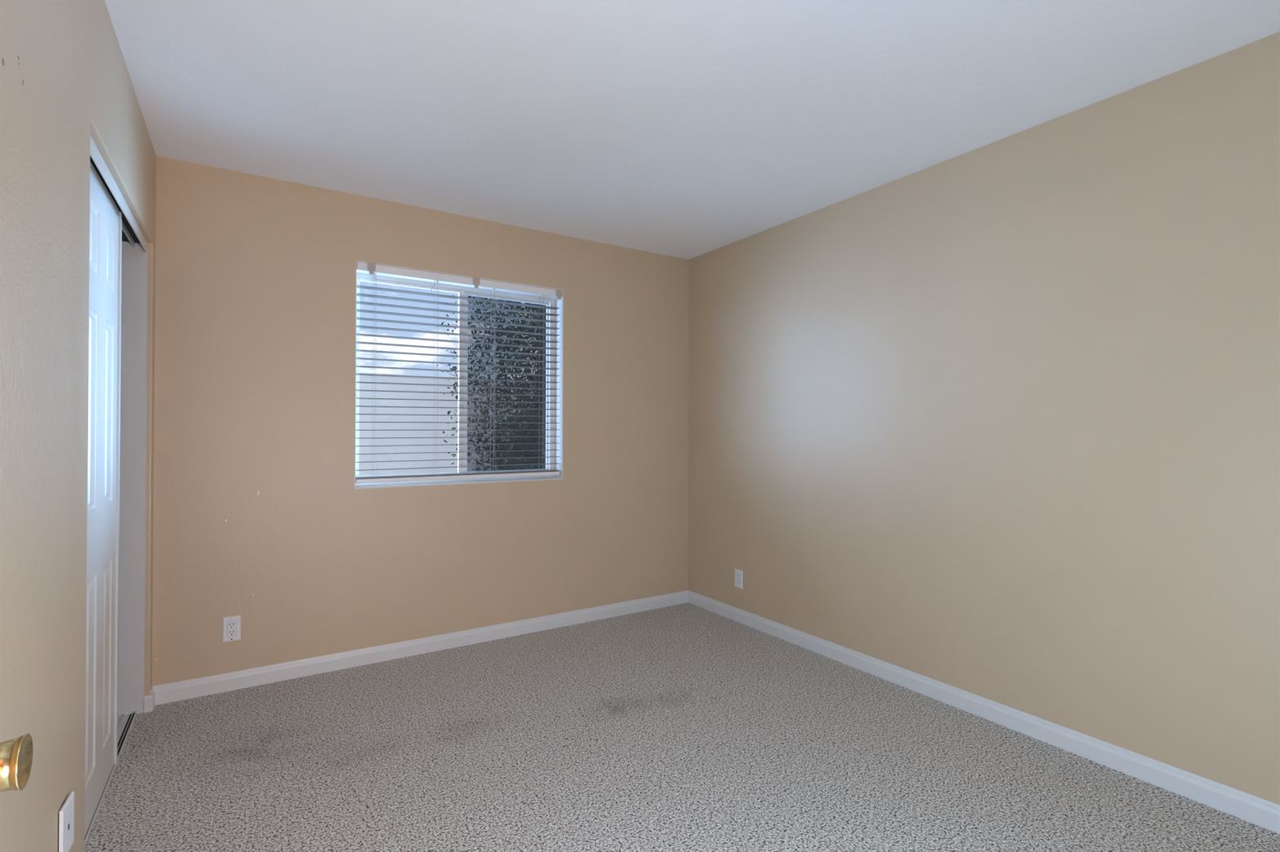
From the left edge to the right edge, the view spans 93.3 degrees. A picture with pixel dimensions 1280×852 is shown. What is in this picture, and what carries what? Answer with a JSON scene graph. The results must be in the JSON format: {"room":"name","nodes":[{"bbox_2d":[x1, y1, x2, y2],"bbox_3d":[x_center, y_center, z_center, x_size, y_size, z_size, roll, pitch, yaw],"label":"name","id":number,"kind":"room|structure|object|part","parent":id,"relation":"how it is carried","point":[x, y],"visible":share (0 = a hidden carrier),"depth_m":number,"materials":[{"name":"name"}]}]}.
{"room":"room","nodes":[
{"label":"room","id":0,"kind":"room"},
{"bbox_2d":[0,0,155,851],"bbox_3d":[-1.267,0.005,1.207,0.115,2.440,3.445,0,-1,-33],"label":"wall","id":1,"kind":"structure","parent":0,"point":[65,81],"depth_m":1.28,"materials":[{"name":"beige paint"}]},
{"bbox_2d":[57,791,74,851],"bbox_3d":[-1.308,0.916,1.379,0.012,0.120,0.086,0,-1,-33],"label":"cable wall plate","id":2,"kind":"object","parent":1,"relation":"attached to","point":[66,816],"visible":1,"depth_m":1.37,"materials":[{"name":"white plastic"}]},
{"bbox_2d":[84,161,121,839],"bbox_3d":[-1.762,0.217,1.957,0.044,1.998,0.564,0,-1,-33],"label":"door","id":3,"kind":"structure","parent":1,"relation":"in","point":[105,217],"depth_m":1.98,"materials":[{"name":"white wood"}]},
{"bbox_3d":[-1.740,-0.771,1.964,0.002,0.022,0.542,0,-1,-33],"label":"rail","id":4,"kind":"part","parent":3,"relation":"part of","materials":[{"name":"white paint"}]},
{"bbox_3d":[-1.910,0.219,2.184,0.044,1.996,0.022,0,-1,-33],"label":"edge trim","id":5,"kind":"part","parent":3,"relation":"part of","materials":[{"name":"grey metal"}]},
{"bbox_2d":[84,711,136,848],"bbox_3d":[-1.863,1.224,2.039,0.110,0.013,1.245,0,-1,-33],"label":"trim","id":6,"kind":"structure","parent":1,"relation":"attached to","point":[125,722],"depth_m":2.35,"materials":[{"name":"silver metal"}]},
{"bbox_2d":[90,156,140,247],"bbox_3d":[-1.836,-0.784,2.069,0.090,0.030,1.252,0,-1,-33],"label":"trim","id":7,"kind":"structure","parent":1,"relation":"attached to","point":[128,234],"depth_m":2.38,"materials":[{"name":"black metal"}]},
{"bbox_2d":[90,136,147,253],"bbox_3d":[-1.796,-0.776,2.095,0.006,0.046,1.252,0,-1,-33],"label":"trim","id":8,"kind":"structure","parent":1,"relation":"attached to","point":[95,155],"depth_m":1.99,"materials":[{"name":"white wood"}]},
{"bbox_2d":[117,240,147,716],"bbox_3d":[-1.873,0.216,2.039,0.183,2.029,1.252,0,-1,-33],"label":"trim","id":9,"kind":"structure","parent":1,"relation":"attached to","point":[134,260],"depth_m":2.59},
{"bbox_2d":[143,687,155,713],"bbox_3d":[-1.484,1.186,1.629,0.031,0.083,2.462,0,-1,-33],"label":"baseboard","id":10,"kind":"structure","parent":1,"relation":"attached to","point":[148,700],"depth_m":2.61,"materials":[{"name":"white wood"}]},
{"bbox_2d":[151,155,688,686],"bbox_3d":[-1.241,0.021,3.367,4.087,2.440,0.150,0,-1,-33],"label":"wall","id":11,"kind":"structure","parent":0,"point":[260,517],"depth_m":3.10,"materials":[{"name":"beige paint"}]},
{"bbox_2d":[222,615,240,642],"bbox_3d":[-1.912,0.951,2.831,0.070,0.115,0.008,0,-1,-33],"label":"wall socket","id":12,"kind":"object","parent":11,"relation":"attached to","point":[231,625],"visible":1,"depth_m":2.83,"materials":[{"name":"white plastic"}]},
{"bbox_2d":[226,621,235,637],"bbox_3d":[-1.911,0.951,2.829,0.034,0.068,0.003,0,-1,-33],"label":"receptacle","id":13,"kind":"object","parent":12,"relation":"attached to","point":[231,625],"depth_m":2.83,"materials":[{"name":"white plastic"}]},
{"bbox_2d":[151,590,688,705],"bbox_3d":[-0.904,1.202,3.482,2.984,0.083,0.012,0,-1,-33],"label":"baseboard","id":14,"kind":"structure","parent":11,"relation":"attached to","point":[228,682],"depth_m":3.21,"materials":[{"name":"white wood"}]},
{"bbox_2d":[354,260,563,488],"bbox_3d":[-1.018,-0.263,3.515,1.184,1.184,0.154,0,-1,-33],"label":"window","id":15,"kind":"structure","parent":11,"relation":"in","point":[463,291],"depth_m":3.58,"materials":[{"name":"white plastic"}]},
{"bbox_3d":[-1.273,-0.255,3.396,0.566,1.078,0.022,0,-1,-33],"label":"sash","id":16,"kind":"part","parent":15,"relation":"part of","materials":[{"name":"glass"}]},
{"bbox_3d":[-1.005,0.327,3.488,1.176,0.004,0.102,0,-1,-33],"label":"sill","id":17,"kind":"part","parent":15,"relation":"part of","materials":[{"name":"white paint"}]},
{"bbox_2d":[355,262,562,483],"bbox_3d":[-0.991,-0.277,3.473,1.171,1.154,0.065,0,-1,-33],"label":"window blind","id":18,"kind":"object","parent":15,"relation":"attached to","point":[369,268],"visible":0.91,"depth_m":3.41,"materials":[{"name":"white plastic"}]},
{"bbox_3d":[-1.406,-0.268,3.208,0.018,1.088,0.056,0,-1,-33],"label":"ladder cord","id":19,"kind":"part","parent":18,"relation":"part of","materials":[{"name":"white fabric"}]},
{"bbox_3d":[-1.137,-0.266,3.383,0.018,1.088,0.056,0,-1,-33],"label":"ladder cord","id":20,"kind":"part","parent":18,"relation":"part of","materials":[{"name":"white fabric"}]},
{"bbox_3d":[-1.000,0.290,3.469,1.158,0.021,0.052,0,-1,-33],"label":"rail","id":21,"kind":"part","parent":18,"relation":"part of","materials":[{"name":"white plastic"}]},
{"bbox_3d":[-0.862,-0.264,3.562,0.019,1.088,0.056,0,-1,-33],"label":"ladder cord","id":22,"kind":"part","parent":18,"relation":"part of","materials":[{"name":"white fabric"}]},
{"bbox_3d":[-0.603,-0.262,3.730,0.018,1.088,0.056,0,-1,-33],"label":"ladder cord","id":23,"kind":"part","parent":18,"relation":"part of","materials":[{"name":"white fabric"}]},
{"bbox_3d":[-0.827,-0.252,3.714,0.560,1.078,0.022,0,-1,-33],"label":"sash","id":24,"kind":"part","parent":15,"relation":"part of","materials":[{"name":"white plastic"}]},
{"bbox_2d":[84,602,1279,851],"bbox_3d":[0.343,1.255,0.915,4.087,0.060,5.975,0,-1,-33],"label":"floor","id":25,"kind":"structure","parent":0,"point":[685,727],"depth_m":2.21,"materials":[{"name":"carpet"}]},
{"bbox_2d":[104,0,1279,259],"bbox_3d":[0.347,-1.255,0.935,4.087,0.080,5.975,0,-1,-33],"label":"ceiling","id":26,"kind":"structure","parent":0,"point":[683,129],"depth_m":2.16,"materials":[{"name":"white paint"}]},
{"bbox_2d":[688,31,1279,804],"bbox_3d":[1.995,0.015,1.907,0.150,2.440,5.825,0,-1,-33],"label":"wall","id":27,"kind":"structure","parent":0,"point":[1011,403],"depth_m":2.39,"materials":[{"name":"beige paint"}]},
{"bbox_2d":[734,568,742,589],"bbox_3d":[0.628,0.975,3.856,0.008,0.115,0.070,0,-1,-33],"label":"wall socket","id":28,"kind":"object","parent":27,"relation":"attached to","point":[738,574],"visible":1,"depth_m":3.85,"materials":[{"name":"white plastic"}]},
{"bbox_2d":[736,573,740,585],"bbox_3d":[0.626,0.975,3.855,0.003,0.068,0.034,0,-1,-33],"label":"receptacle","id":29,"kind":"object","parent":28,"relation":"attached to","point":[738,575],"depth_m":3.85,"materials":[{"name":"white plastic"}]},
{"bbox_2d":[688,591,1279,834],"bbox_3d":[1.280,1.200,2.847,0.012,0.083,3.433,0,-1,-33],"label":"baseboard","id":30,"kind":"structure","parent":27,"relation":"attached to","point":[1260,812],"depth_m":2.38,"materials":[{"name":"white wood"}]},
{"label":"outside","id":31,"kind":"structure","parent":0,"visible":0},
{"bbox_3d":[-9.081,1.606,23.142,70.000,0.150,41.275,0,-1,-33],"label":"ground","id":32,"kind":"structure","parent":31,"visible":0},
{"bbox_2d":[359,372,536,475],"bbox_3d":[-1.092,0.344,10.856,38.000,2.210,0.210,0,-1,-33],"label":"wall","id":33,"kind":"structure","parent":32,"relation":"on","point":[376,402],"depth_m":9.21,"materials":[{"name":"paint"}]},
{"bbox_2d":[435,295,546,471],"bbox_3d":[-0.694,-0.360,7.820,3.152,3.582,3.674,0,-1,43],"label":"tree","id":34,"kind":"object","parent":32,"relation":"on","point":[533,447],"visible":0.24,"depth_m":7.06,"materials":[{"name":"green plant"}]},
{"bbox_3d":[0.624,0.001,0.313,3.887,2.440,0.115,0,-1,-33],"label":"wall","id":35,"kind":"structure","parent":0,"visible":0},
{"bbox_2d":[0,733,32,791],"bbox_3d":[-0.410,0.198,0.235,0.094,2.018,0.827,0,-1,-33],"label":"door knob","id":36,"kind":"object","parent":35,"relation":"in","point":[15,754],"depth_m":0.54,"materials":[{"name":"gold metal"}]},
{"bbox_3d":[-0.589,0.307,0.536,0.053,0.056,0.056,0,-1,-33],"label":"knob","id":37,"kind":"part","parent":36,"relation":"part of","materials":[{"name":"gold metal"}]},
{"bbox_3d":[-0.565,0.307,0.552,0.005,0.047,0.047,0,-1,-33],"label":"knob","id":38,"kind":"part","parent":36,"relation":"part of","materials":[{"name":"gold metal"}]}
]}

